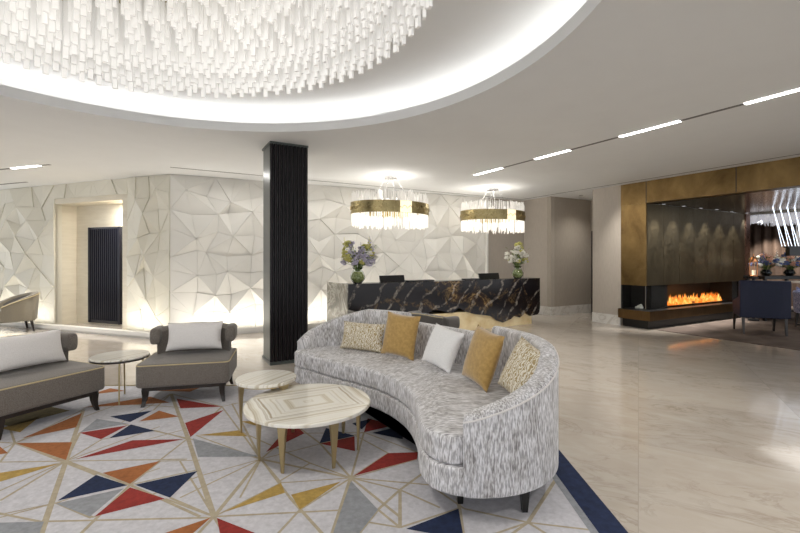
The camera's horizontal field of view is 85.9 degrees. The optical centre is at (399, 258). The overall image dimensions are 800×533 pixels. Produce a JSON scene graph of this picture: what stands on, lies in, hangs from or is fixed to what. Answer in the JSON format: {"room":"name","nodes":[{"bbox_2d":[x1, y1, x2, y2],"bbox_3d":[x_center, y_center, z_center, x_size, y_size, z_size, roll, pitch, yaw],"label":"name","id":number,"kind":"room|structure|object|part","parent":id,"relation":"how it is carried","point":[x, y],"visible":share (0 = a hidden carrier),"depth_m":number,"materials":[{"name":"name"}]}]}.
{"room":"hotel lobby","nodes":[
{"label":"hotel lobby","id":0,"kind":"room"},
{"bbox_2d":[0,174,169,331],"bbox_3d":[-7.442,-0.075,8.875,7.200,2.850,0.269,0,0,21],"label":"wall","id":1,"kind":"structure","parent":0,"point":[27,215],"depth_m":8.46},
{"bbox_2d":[77,204,121,325],"bbox_3d":[-5.922,0.070,8.801,2.300,2.560,0.080,0,0,21],"label":"wall","id":2,"kind":"structure","parent":0,"point":[110,215],"depth_m":9.01,"materials":[{"name":"paint"}]},
{"bbox_2d":[50,194,127,329],"bbox_3d":[-5.999,0.070,8.659,2.254,2.560,0.600,0,0,21],"label":"trim","id":3,"kind":"structure","parent":2,"relation":"attached to","point":[69,206],"depth_m":8.84,"materials":[{"name":"paint"}]},
{"bbox_2d":[88,226,121,324],"bbox_3d":[-6.010,0.330,8.758,0.923,1.960,0.063,0,0,21],"label":"door","id":4,"kind":"structure","parent":2,"relation":"in","point":[104,243],"depth_m":8.72,"materials":[{"name":"black paint"}]},
{"bbox_2d":[170,174,484,327],"bbox_3d":[-0.978,-0.075,9.077,6.842,2.850,0.269,0,0,-25],"label":"wall","id":5,"kind":"structure","parent":0,"point":[216,224],"depth_m":8.20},
{"bbox_2d":[0,304,620,338],"bbox_3d":[-3.031,1.250,9.136,15.842,0.200,3.848,0,0,0],"label":"baseboard","id":6,"kind":"structure","parent":5,"relation":"attached to","point":[44,326],"depth_m":8.29,"materials":[{"name":"paint"}]},
{"bbox_2d":[170,154,798,199],"bbox_3d":[1.491,-1.500,5.676,7.825,0.008,7.512,0,0,-29],"label":"trim","id":7,"kind":"structure","parent":5,"relation":"attached to","point":[795,154],"depth_m":8.05,"materials":[{"name":"grey paint"}]},
{"bbox_2d":[485,197,487,272],"bbox_3d":[2.119,-0.075,10.485,0.050,2.846,0.060,0,0,-25],"label":"trim","id":8,"kind":"structure","parent":5,"relation":"attached to","point":[486,198],"depth_m":10.46,"materials":[{"name":"paint"}]},
{"bbox_2d":[0,0,799,212],"bbox_3d":[0.000,-1.665,5.500,26.000,0.330,21.000,0,0,0],"label":"ceiling","id":9,"kind":"structure","parent":0,"point":[481,86],"depth_m":4.66,"materials":[{"name":"white paint"}]},
{"bbox_2d":[0,164,49,169],"bbox_3d":[-6.277,-1.498,7.065,1.521,0.009,0.050,0,0,18],"label":"recessed light","id":10,"kind":"object","parent":9,"relation":"in","point":[46,164],"visible":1,"depth_m":7.02,"materials":[{"name":"grey plastic"}]},
{"bbox_2d":[11,165,38,168],"bbox_3d":[-6.096,-1.496,7.005,0.676,0.006,0.050,0,0,18],"label":"diffuser","id":11,"kind":"object","parent":10,"relation":"attached to","point":[36,165],"depth_m":7.02,"materials":[{"name":"white plastic"}]},
{"bbox_2d":[0,0,431,98],"bbox_3d":[-1.350,-1.547,1.871,3.083,0.566,3.082,0,0,0],"label":"chandelier","id":12,"kind":"object","parent":9,"relation":"hanging from","point":[216,47],"visible":1,"depth_m":2.91,"materials":[{"name":"white glass"}]},
{"bbox_2d":[350,175,429,229],"bbox_3d":[-0.170,-1.025,7.770,1.517,0.950,1.149,0,0,-29],"label":"pendant chandelier","id":13,"kind":"object","parent":9,"relation":"hanging from","point":[364,211],"visible":1,"depth_m":7.35,"materials":[{"name":"gold metal"}]},
{"bbox_3d":[0.103,-0.890,7.284,0.224,0.196,0.012,0,0,-29],"label":"crystal panel","id":14,"kind":"part","parent":13,"relation":"part of","materials":[{"name":"beige"}]},
{"bbox_2d":[460,187,525,233],"bbox_3d":[1.960,-1.025,9.080,1.517,0.950,1.149,0,0,-29],"label":"pendant chandelier","id":15,"kind":"object","parent":9,"relation":"hanging from","point":[472,217],"visible":1,"depth_m":8.64,"materials":[{"name":"gold metal"}]},
{"bbox_3d":[2.233,-0.890,8.594,0.224,0.196,0.012,0,0,-29],"label":"crystal panel","id":16,"kind":"part","parent":15,"relation":"part of","materials":[{"name":"beige"}]},
{"bbox_2d":[475,88,799,174],"bbox_3d":[2.555,-1.498,5.524,0.050,0.009,4.948,0,0,-29],"label":"recessed light","id":17,"kind":"object","parent":9,"relation":"in","point":[795,90],"visible":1,"depth_m":4.81,"materials":[{"name":"grey plastic"}]},
{"bbox_2d":[475,168,502,174],"bbox_3d":[1.510,-1.496,7.376,0.050,0.006,0.694,0,0,-29],"label":"diffuser","id":18,"kind":"object","parent":17,"relation":"attached to","point":[498,168],"depth_m":7.34,"materials":[{"name":"white plastic"}]},
{"bbox_2d":[535,150,570,159],"bbox_3d":[2.184,-1.496,6.182,0.050,0.006,0.622,0,0,-29],"label":"diffuser","id":19,"kind":"object","parent":17,"relation":"attached to","point":[566,150],"depth_m":6.14,"materials":[{"name":"white plastic"}]},
{"bbox_2d":[619,121,680,136],"bbox_3d":[2.869,-1.496,4.968,0.050,0.006,0.695,0,0,-29],"label":"diffuser","id":20,"kind":"object","parent":17,"relation":"attached to","point":[675,121],"depth_m":4.92,"materials":[{"name":"white plastic"}]},
{"bbox_2d":[744,88,799,104],"bbox_3d":[3.480,-1.496,3.885,0.050,0.006,0.607,0,0,-29],"label":"diffuser","id":21,"kind":"object","parent":17,"relation":"attached to","point":[795,90],"depth_m":3.95,"materials":[{"name":"white plastic"}]},
{"bbox_2d":[621,157,799,205],"bbox_3d":[6.433,-1.290,5.530,0.254,0.420,7.500,0,0,-29],"label":"bulkhead","id":22,"kind":"structure","parent":9,"relation":"attached to","point":[784,173],"depth_m":7.23,"materials":[{"name":"gold metal"}]},
{"bbox_2d":[646,167,736,202],"bbox_3d":[5.937,-1.290,6.158,0.006,0.410,4.892,0,0,-29],"label":"trim","id":23,"kind":"structure","parent":22,"relation":"attached to","point":[736,167],"depth_m":6.99,"materials":[{"name":"black paint"}]},
{"bbox_2d":[0,312,799,532],"bbox_3d":[0.000,1.400,5.500,26.000,0.100,21.000,0,0,0],"label":"floor","id":24,"kind":"structure","parent":0,"point":[672,432],"depth_m":3.69,"materials":[{"name":"beige stone"}]},
{"bbox_2d":[0,292,39,330],"bbox_3d":[-7.197,0.990,8.049,0.824,0.720,0.713,0,0,38],"label":"tub chair","id":25,"kind":"object","parent":24,"relation":"on","point":[21,307],"visible":1,"depth_m":7.89,"materials":[{"name":"beige fabric"}]},
{"bbox_3d":[-7.232,1.040,8.004,0.660,0.220,0.600,0,0,38],"label":"seat","id":26,"kind":"part","parent":25,"relation":"part of","materials":[{"name":"beige fabric"}]},
{"bbox_2d":[262,141,307,365],"bbox_3d":[-1.544,-0.074,5.777,0.505,2.848,0.490,0,0,-29],"label":"column","id":27,"kind":"structure","parent":24,"relation":"on","point":[285,165],"depth_m":5.58,"materials":[{"name":"black"}]},
{"bbox_2d":[0,385,627,532],"bbox_3d":[-2.042,1.343,2.580,6.315,0.013,3.960,0,0,0],"label":"rug","id":28,"kind":"object","parent":24,"relation":"on","point":[182,461],"visible":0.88,"depth_m":2.59,"materials":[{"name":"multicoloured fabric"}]},
{"bbox_2d":[0,331,104,439],"bbox_3d":[-3.102,1.002,3.612,0.719,0.668,0.815,0,0,24],"label":"armchair","id":29,"kind":"object","parent":28,"relation":"on","point":[23,390],"visible":0.61,"depth_m":3.51,"materials":[{"name":"grey fabric"}]},
{"bbox_3d":[-2.972,1.260,3.188,0.060,0.153,0.057,0,0,24],"label":"leg","id":30,"kind":"part","parent":29,"relation":"part of","materials":[{"name":"black wood"}]},
{"bbox_2d":[0,329,65,371],"bbox_3d":[-3.156,0.771,3.636,0.154,0.277,0.560,0,0,24],"label":"cushion","id":31,"kind":"object","parent":29,"relation":"on","point":[19,351],"visible":1,"depth_m":3.62,"materials":[{"name":"grey fabric"}]},
{"bbox_3d":[-3.314,0.911,3.707,0.254,0.487,0.694,0,0,24],"label":"backrest","id":32,"kind":"part","parent":29,"relation":"part of","materials":[{"name":"grey fabric"}]},
{"bbox_3d":[-3.091,1.174,3.607,0.619,0.038,0.732,0,0,24],"label":"seat rail","id":33,"kind":"part","parent":29,"relation":"part of","materials":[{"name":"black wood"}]},
{"bbox_3d":[-3.071,1.055,3.598,0.643,0.210,0.808,0,0,24],"label":"seat","id":34,"kind":"part","parent":29,"relation":"part of","materials":[{"name":"grey fabric"}]},
{"bbox_3d":[-2.700,1.260,3.799,0.060,0.153,0.057,0,0,24],"label":"leg","id":35,"kind":"part","parent":29,"relation":"part of","materials":[{"name":"black wood"}]},
{"bbox_2d":[89,350,149,404],"bbox_3d":[-2.700,1.132,4.150,0.496,0.411,0.496,0,0,0],"label":"side table","id":36,"kind":"object","parent":28,"relation":"on","point":[123,356],"visible":0.96,"depth_m":4.04,"materials":[{"name":"stone"}]},
{"bbox_3d":[-2.580,1.149,3.950,0.014,0.376,0.051,0,0,-31],"label":"leg","id":37,"kind":"part","parent":36,"relation":"part of","materials":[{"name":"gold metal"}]},
{"bbox_3d":[-2.700,0.955,4.150,0.496,0.020,0.496,0,0,0],"label":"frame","id":38,"kind":"part","parent":36,"relation":"part of","materials":[{"name":"white stone"}]},
{"bbox_3d":[-2.726,1.149,4.254,0.014,0.376,0.031,0,0,-14],"label":"leg","id":39,"kind":"part","parent":36,"relation":"part of","materials":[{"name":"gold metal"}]},
{"bbox_2d":[136,322,236,407],"bbox_3d":[-2.064,1.002,4.258,0.798,0.668,0.712,0,0,-14],"label":"armchair","id":40,"kind":"object","parent":28,"relation":"on","point":[163,369],"visible":0.78,"depth_m":3.99,"materials":[{"name":"grey fabric"}]},
{"bbox_3d":[-2.312,1.260,3.900,0.056,0.153,0.059,0,0,-14],"label":"leg","id":41,"kind":"part","parent":40,"relation":"part of","materials":[{"name":"black wood"}]},
{"bbox_3d":[-2.061,1.174,4.247,0.716,0.038,0.613,0,0,-14],"label":"seat rail","id":42,"kind":"part","parent":40,"relation":"part of","materials":[{"name":"black wood"}]},
{"bbox_3d":[-2.056,1.055,4.226,0.790,0.210,0.636,0,0,-14],"label":"seat","id":43,"kind":"part","parent":40,"relation":"part of","materials":[{"name":"grey fabric"}]},
{"bbox_3d":[-2.120,0.911,4.482,0.679,0.487,0.252,0,0,-14],"label":"backrest","id":44,"kind":"part","parent":40,"relation":"part of","materials":[{"name":"grey fabric"}]},
{"bbox_2d":[166,321,222,350],"bbox_3d":[-2.059,0.771,4.321,0.524,0.268,0.160,0,0,-10],"label":"cushion","id":45,"kind":"object","parent":40,"relation":"on","point":[206,335],"visible":1,"depth_m":4.28,"materials":[{"name":"grey fabric"}]},
{"bbox_3d":[-1.677,1.260,4.058,0.056,0.153,0.059,0,0,-14],"label":"leg","id":46,"kind":"part","parent":40,"relation":"part of","materials":[{"name":"black wood"}]},
{"bbox_2d":[235,370,295,432],"bbox_3d":[-1.060,1.137,3.410,0.464,0.400,0.464,0,0,0],"label":"coffee table","id":47,"kind":"object","parent":28,"relation":"on","point":[263,379],"visible":0.88,"depth_m":3.31,"materials":[{"name":"stone"}]},
{"bbox_3d":[-1.208,1.153,3.317,0.065,0.366,0.102,0,0,-32],"label":"leg","id":48,"kind":"part","parent":47,"relation":"part of","materials":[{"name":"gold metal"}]},
{"bbox_3d":[-1.060,0.968,3.410,0.432,0.006,0.432,0,0,0],"label":"frame","id":49,"kind":"part","parent":47,"relation":"part of","materials":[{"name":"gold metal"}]},
{"bbox_3d":[-0.909,1.153,3.323,0.065,0.366,0.102,0,0,30],"label":"leg","id":50,"kind":"part","parent":47,"relation":"part of","materials":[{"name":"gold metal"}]},
{"bbox_2d":[243,383,369,473],"bbox_3d":[-0.645,1.169,3.030,0.870,0.335,0.870,0,0,0],"label":"coffee table","id":51,"kind":"object","parent":28,"relation":"on","point":[301,406],"visible":1,"depth_m":2.90,"materials":[{"name":"stone"}]},
{"bbox_3d":[-0.920,1.186,2.858,0.065,0.301,0.102,0,0,-32],"label":"leg","id":52,"kind":"part","parent":51,"relation":"part of","materials":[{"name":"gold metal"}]},
{"bbox_3d":[-0.728,1.186,2.695,0.102,0.301,0.065,0,0,14],"label":"leg","id":53,"kind":"part","parent":51,"relation":"part of","materials":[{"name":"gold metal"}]},
{"bbox_3d":[-0.433,1.186,2.758,0.102,0.301,0.065,0,0,-38],"label":"leg","id":54,"kind":"part","parent":51,"relation":"part of","materials":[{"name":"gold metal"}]},
{"bbox_3d":[-0.445,1.186,3.286,0.102,0.301,0.065,0,0,38],"label":"leg","id":55,"kind":"part","parent":51,"relation":"part of","materials":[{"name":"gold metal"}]},
{"bbox_3d":[-0.311,1.186,3.013,0.068,0.301,0.104,0,0,0],"label":"leg","id":56,"kind":"part","parent":51,"relation":"part of","materials":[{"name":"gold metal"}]},
{"bbox_2d":[294,309,558,512],"bbox_3d":[0.102,0.936,3.502,1.181,0.800,2.791,0,0,-31],"label":"curved sofa","id":57,"kind":"object","parent":28,"relation":"on","point":[471,442],"visible":0.93,"depth_m":2.52,"materials":[{"name":"grey fabric"}]},
{"bbox_3d":[-0.460,0.874,4.465,1.156,0.675,0.390,0,0,0],"label":"arm","id":58,"kind":"part","parent":57,"relation":"part of","materials":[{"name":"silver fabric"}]},
{"bbox_2d":[340,321,385,352],"bbox_3d":[-0.373,0.769,4.266,0.502,0.271,0.149,0,0,31],"label":"cushion","id":59,"kind":"object","parent":57,"relation":"on","point":[359,336],"visible":0.99,"depth_m":4.20,"materials":[{"name":"beige fabric"}]},
{"bbox_3d":[0.062,1.224,3.537,0.652,0.026,2.338,0,0,-32],"label":"under frame","id":60,"kind":"part","parent":57,"relation":"part of","materials":[{"name":"black paint"}]},
{"bbox_2d":[381,311,420,360],"bbox_3d":[0.003,0.702,3.963,0.405,0.408,0.164,0,0,31],"label":"cushion","id":61,"kind":"object","parent":57,"relation":"on","point":[400,335],"visible":1,"depth_m":3.90,"materials":[{"name":"yellow fabric"}]},
{"bbox_2d":[295,345,509,463],"bbox_3d":[0.061,0.982,3.477,1.087,0.155,2.601,0,0,-31],"label":"seat cushion","id":62,"kind":"object","parent":57,"relation":"on","point":[437,401],"depth_m":3.17,"materials":[{"name":"fabric"}]},
{"bbox_2d":[422,323,463,373],"bbox_3d":[0.350,0.730,3.560,0.180,0.352,0.403,0,0,-34],"label":"cushion","id":63,"kind":"object","parent":57,"relation":"on","point":[443,345],"visible":1,"depth_m":3.48,"materials":[{"name":"white fabric"}]},
{"bbox_3d":[0.429,0.913,3.881,0.125,0.597,1.036,0,0,-39],"label":"backrest","id":64,"kind":"part","parent":57,"relation":"part of","materials":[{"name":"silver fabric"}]},
{"bbox_3d":[0.330,1.272,2.360,0.048,0.130,0.048,0,0,0],"label":"leg","id":65,"kind":"part","parent":57,"relation":"part of","materials":[{"name":"black paint"}]},
{"bbox_2d":[462,325,504,392],"bbox_3d":[0.588,0.699,3.077,0.176,0.415,0.391,0,0,-18],"label":"cushion","id":66,"kind":"object","parent":57,"relation":"on","point":[483,354],"visible":1,"depth_m":2.98,"materials":[{"name":"yellow fabric"}]},
{"bbox_3d":[0.759,0.874,2.759,0.474,0.675,1.385,0,0,18],"label":"arm","id":67,"kind":"part","parent":57,"relation":"part of","materials":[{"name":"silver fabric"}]},
{"bbox_2d":[498,336,539,392],"bbox_3d":[0.780,0.708,2.699,0.189,0.398,0.426,0,0,-14],"label":"cushion","id":68,"kind":"object","parent":57,"relation":"on","point":[522,362],"visible":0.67,"depth_m":2.68,"materials":[{"name":"beige fabric"}]},
{"bbox_3d":[0.660,1.272,2.280,0.048,0.130,0.048,0,0,0],"label":"leg","id":69,"kind":"part","parent":57,"relation":"part of","materials":[{"name":"black paint"}]},
{"bbox_2d":[327,277,539,329],"bbox_3d":[0.831,0.875,8.311,4.399,0.950,0.870,0,0,-30],"label":"reception desk","id":70,"kind":"object","parent":24,"relation":"on","point":[503,302],"visible":0.74,"depth_m":7.92,"materials":[{"name":"black stone"}]},
{"bbox_3d":[-1.042,0.875,7.207,0.050,0.950,0.870,0,0,-30],"label":"stone panel","id":71,"kind":"part","parent":70,"relation":"part of","materials":[{"name":"beige stone"}]},
{"bbox_2d":[350,267,364,283],"bbox_3d":[-0.698,0.270,7.079,0.250,0.260,0.250,0,0,0],"label":"glass vase","id":72,"kind":"object","parent":70,"relation":"on","point":[357,276],"visible":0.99,"depth_m":7.00,"materials":[{"name":"green"}]},
{"bbox_2d":[340,236,377,267],"bbox_3d":[-0.678,-0.088,7.115,0.629,0.580,0.661,0,0,-9],"label":"flower bouquet","id":73,"kind":"object","parent":72,"relation":"in","point":[359,258],"visible":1,"depth_m":6.94,"materials":[{"name":"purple plant"}]},
{"bbox_2d":[379,275,404,281],"bbox_3d":[-0.144,0.453,7.835,0.543,0.313,0.160,0,0,-36],"label":"monitor","id":74,"kind":"object","parent":70,"relation":"on","point":[386,278],"visible":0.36,"depth_m":7.81,"materials":[{"name":"black paint"}]},
{"bbox_2d":[405,279,433,281],"bbox_3d":[0.356,0.389,7.758,0.538,0.020,0.160,0,0,-30],"label":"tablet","id":75,"kind":"object","parent":70,"relation":"on","point":[429,279],"visible":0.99,"depth_m":7.64,"materials":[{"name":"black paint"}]},
{"bbox_2d":[462,278,480,279],"bbox_3d":[1.382,0.389,8.362,0.350,0.020,0.160,0,0,-30],"label":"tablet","id":76,"kind":"object","parent":70,"relation":"on","point":[463,278],"visible":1,"depth_m":8.36,"materials":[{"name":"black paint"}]},
{"bbox_2d":[478,273,498,278],"bbox_3d":[1.865,0.453,9.018,0.605,0.313,0.160,0,0,-36],"label":"monitor","id":77,"kind":"object","parent":70,"relation":"on","point":[481,275],"visible":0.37,"depth_m":8.99,"materials":[{"name":"black paint"}]},
{"bbox_2d":[512,266,523,277],"bbox_3d":[2.443,0.275,8.929,0.240,0.250,0.240,0,0,0],"label":"glass vase","id":78,"kind":"object","parent":70,"relation":"on","point":[517,272],"visible":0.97,"depth_m":8.85,"materials":[{"name":"green"}]},
{"bbox_2d":[504,242,528,265],"bbox_3d":[2.435,-0.080,8.927,0.485,0.563,0.472,0,0,-22],"label":"flower bouquet","id":79,"kind":"object","parent":78,"relation":"in","point":[515,258],"visible":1,"depth_m":8.86,"materials":[{"name":"white plant"}]},
{"bbox_2d":[409,311,459,327],"bbox_3d":[0.550,1.024,5.720,0.712,0.651,0.815,0,0,-38],"label":"armchair","id":80,"kind":"object","parent":24,"relation":"on","point":[452,321],"visible":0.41,"depth_m":5.34,"materials":[{"name":"grey fabric"}]},
{"bbox_3d":[0.369,0.936,5.577,0.252,0.474,0.694,0,0,-38],"label":"backrest","id":81,"kind":"part","parent":80,"relation":"part of","materials":[{"name":"grey fabric"}]},
{"bbox_2d":[618,203,744,328],"bbox_3d":[6.338,0.135,9.401,4.070,2.430,0.655,0,0,-29],"label":"fireplace","id":82,"kind":"object","parent":24,"relation":"on","point":[680,265],"visible":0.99,"depth_m":8.83,"materials":[{"name":"gold metal"}]},
{"bbox_3d":[5.012,-0.283,8.447,0.557,1.586,0.016,0,0,-29],"label":"bronze panel","id":83,"kind":"part","parent":82,"relation":"part of","materials":[{"name":"brown metal"}]},
{"bbox_3d":[5.503,-0.283,8.722,0.557,1.586,0.016,0,0,-29],"label":"bronze panel","id":84,"kind":"part","parent":82,"relation":"part of","materials":[{"name":"brown metal"}]},
{"bbox_3d":[5.993,-0.283,8.998,0.557,1.586,0.016,0,0,-29],"label":"bronze panel","id":85,"kind":"part","parent":82,"relation":"part of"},
{"bbox_3d":[6.484,-0.283,9.273,0.557,1.586,0.016,0,0,-29],"label":"bronze panel","id":86,"kind":"part","parent":82,"relation":"part of","materials":[{"name":"brown metal"}]},
{"bbox_3d":[6.975,-0.283,9.549,0.557,1.586,0.016,0,0,-29],"label":"bronze panel","id":87,"kind":"part","parent":82,"relation":"part of","materials":[{"name":"brown metal"}]},
{"bbox_3d":[7.466,-0.283,9.824,0.557,1.586,0.016,0,0,-29],"label":"bronze panel","id":88,"kind":"part","parent":82,"relation":"part of","materials":[{"name":"brown metal"}]},
{"bbox_3d":[7.957,-0.283,10.100,0.557,1.586,0.016,0,0,-29],"label":"bronze panel","id":89,"kind":"part","parent":82,"relation":"part of","materials":[{"name":"brown metal"}]},
{"bbox_2d":[657,306,799,349],"bbox_3d":[9.030,1.345,8.364,7.450,0.009,9.900,0,0,-29],"label":"carpet","id":90,"kind":"object","parent":24,"relation":"on","point":[760,332],"visible":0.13,"depth_m":7.95,"materials":[{"name":"grey carpet"}]},
{"bbox_2d":[748,254,758,320],"bbox_3d":[7.687,0.615,9.350,0.200,1.450,0.200,0,0,0],"label":"lantern","id":91,"kind":"object","parent":90,"relation":"on","point":[753,258],"visible":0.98,"depth_m":9.30,"materials":[{"name":"black paint"}]},
{"bbox_2d":[732,280,791,335],"bbox_3d":[6.540,0.860,7.819,0.720,0.960,0.673,0,0,24],"label":"lounge chair","id":92,"kind":"object","parent":90,"relation":"on","point":[756,298],"visible":1,"depth_m":7.54,"materials":[{"name":"blue fabric"}]},
{"bbox_3d":[6.387,1.170,8.214,0.044,0.340,0.075,0,0,24],"label":"leg","id":93,"kind":"part","parent":92,"relation":"part of","materials":[{"name":"black wood"}]},
{"bbox_3d":[6.284,0.792,7.970,0.070,0.495,0.560,0,0,24],"label":"armrest","id":94,"kind":"part","parent":92,"relation":"part of","materials":[{"name":"brown fabric"}]},
{"bbox_3d":[6.172,1.170,7.729,0.044,0.340,0.075,0,0,24],"label":"leg","id":95,"kind":"part","parent":92,"relation":"part of","materials":[{"name":"black wood"}]},
{"bbox_3d":[6.438,0.710,7.588,0.720,0.660,0.167,0,0,24],"label":"backrest","id":96,"kind":"part","parent":92,"relation":"part of","materials":[{"name":"blue fabric"}]},
{"bbox_3d":[6.936,1.170,7.971,0.044,0.340,0.075,0,0,24],"label":"leg","id":97,"kind":"part","parent":92,"relation":"part of","materials":[{"name":"black wood"}]},
{"bbox_3d":[6.720,1.170,7.486,0.044,0.340,0.075,0,0,24],"label":"leg","id":98,"kind":"part","parent":92,"relation":"part of","materials":[{"name":"black wood"}]},
{"bbox_2d":[743,275,799,320],"bbox_3d":[8.394,0.855,9.600,1.150,0.970,0.500,0,0,-9],"label":"console table","id":99,"kind":"object","parent":90,"relation":"on","point":[785,277],"visible":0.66,"depth_m":9.36,"materials":[{"name":"black paint"}]},
{"bbox_2d":[760,267,772,275],"bbox_3d":[8.174,0.280,9.600,0.220,0.180,0.220,0,0,0],"label":"glass vase","id":100,"kind":"object","parent":99,"relation":"on","point":[765,272],"visible":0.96,"depth_m":9.54,"materials":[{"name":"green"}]},
{"bbox_2d":[748,250,783,268],"bbox_3d":[8.193,0.045,9.602,0.614,0.475,0.624,0,0,-34],"label":"flower bouquet","id":101,"kind":"object","parent":100,"relation":"in","point":[769,261],"visible":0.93,"depth_m":9.51,"materials":[{"name":"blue plant"}]},
{"bbox_2d":[783,267,795,275],"bbox_3d":[8.694,0.280,9.600,0.220,0.180,0.220,0,0,0],"label":"glass vase","id":102,"kind":"object","parent":99,"relation":"on","point":[788,272],"visible":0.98,"depth_m":9.54,"materials":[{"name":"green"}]},
{"bbox_2d":[773,252,799,268],"bbox_3d":[8.735,0.040,9.607,0.599,0.485,0.628,0,0,21],"label":"flower bouquet","id":103,"kind":"object","parent":102,"relation":"in","point":[789,261],"visible":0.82,"depth_m":9.49,"materials":[{"name":"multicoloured plant"}]},
{"bbox_2d":[792,287,799,326],"bbox_3d":[7.919,0.943,8.114,0.672,0.795,0.700,0,0,24],"label":"lounge chair","id":104,"kind":"object","parent":90,"relation":"on","point":[796,293],"visible":1,"depth_m":8.35,"materials":[{"name":"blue fabric"}]},
{"bbox_3d":[7.688,0.830,8.216,0.166,0.420,0.700,0,0,24],"label":"backrest","id":105,"kind":"part","parent":104,"relation":"part of","materials":[{"name":"grey fabric"}]},
{"bbox_3d":[7.824,1.170,8.473,0.075,0.340,0.044,0,0,24],"label":"leg","id":106,"kind":"part","parent":104,"relation":"part of","materials":[{"name":"black wood"}]},
{"bbox_2d":[745,214,749,279],"bbox_3d":[8.198,0.135,10.451,0.198,2.430,0.445,0,0,-29],"label":"trim","id":107,"kind":"structure","parent":24,"relation":"on","point":[747,217],"depth_m":10.24,"materials":[{"name":"brown metal"}]},
{"bbox_2d":[488,198,523,277],"bbox_3d":[2.625,-0.075,10.858,1.194,2.850,0.120,0,0,-25],"label":"wall","id":108,"kind":"structure","parent":0,"point":[498,243],"depth_m":10.75,"materials":[{"name":"beige paint"}]},
{"bbox_2d":[524,196,553,306],"bbox_3d":[3.455,-0.075,10.709,0.120,2.850,0.872,0,0,-29],"label":"wall","id":109,"kind":"structure","parent":0,"point":[535,231],"depth_m":10.61,"materials":[{"name":"beige paint"}]},
{"bbox_2d":[547,196,590,306],"bbox_3d":[4.306,-0.075,10.755,1.650,2.850,0.120,0,0,-29],"label":"door","id":110,"kind":"structure","parent":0,"point":[572,217],"depth_m":10.62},
{"bbox_2d":[591,200,592,230],"bbox_3d":[5.299,-0.075,10.383,0.120,2.850,1.500,0,0,-29],"label":"wall","id":111,"kind":"structure","parent":0,"point":[591,200],"depth_m":10.97,"materials":[{"name":"grey paint"}]},
{"bbox_2d":[591,231,592,311],"bbox_3d":[5.114,0.320,10.509,0.080,2.060,1.000,0,0,-29],"label":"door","id":112,"kind":"structure","parent":111,"relation":"in","point":[591,231],"depth_m":10.93,"materials":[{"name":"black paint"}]},
{"bbox_2d":[593,185,622,324],"bbox_3d":[4.853,-0.075,9.320,1.200,2.850,0.656,0,0,-29],"label":"wall pillar","id":113,"kind":"structure","parent":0,"point":[606,201],"depth_m":9.00,"materials":[{"name":"beige paint"}]},
{"bbox_2d":[653,187,799,213],"bbox_3d":[9.071,-1.105,8.444,7.300,0.050,10.000,0,0,-29],"label":"ceiling","id":114,"kind":"structure","parent":0,"point":[757,202],"depth_m":8.22,"materials":[{"name":"brown metal"}]},
{"bbox_2d":[748,210,799,245],"bbox_3d":[9.614,-0.633,10.600,2.600,0.894,1.600,0,0,-29],"label":"chandelier","id":115,"kind":"object","parent":114,"relation":"hanging from","point":[767,217],"visible":0.78,"depth_m":10.11,"materials":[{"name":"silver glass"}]},
{"bbox_3d":[9.614,-1.060,10.600,2.600,0.040,1.600,0,0,-29],"label":"ceiling plate","id":116,"kind":"part","parent":115,"relation":"part of","materials":[{"name":"silver metal"}]},
{"bbox_2d":[750,221,799,305],"bbox_3d":[12.215,0.134,10.208,0.130,2.408,9.800,0,0,-29],"label":"curtain","id":117,"kind":"object","parent":114,"relation":"hanging from","point":[764,239],"visible":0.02,"depth_m":12.58,"materials":[{"name":"brown fabric"}]},
{"bbox_2d":[772,207,799,255],"bbox_3d":[8.141,-0.573,8.922,0.848,1.016,0.165,0,0,0],"label":"pendant","id":118,"kind":"object","parent":114,"relation":"hanging from","point":[791,250],"visible":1,"depth_m":8.91,"materials":[{"name":"white"}]}
]}

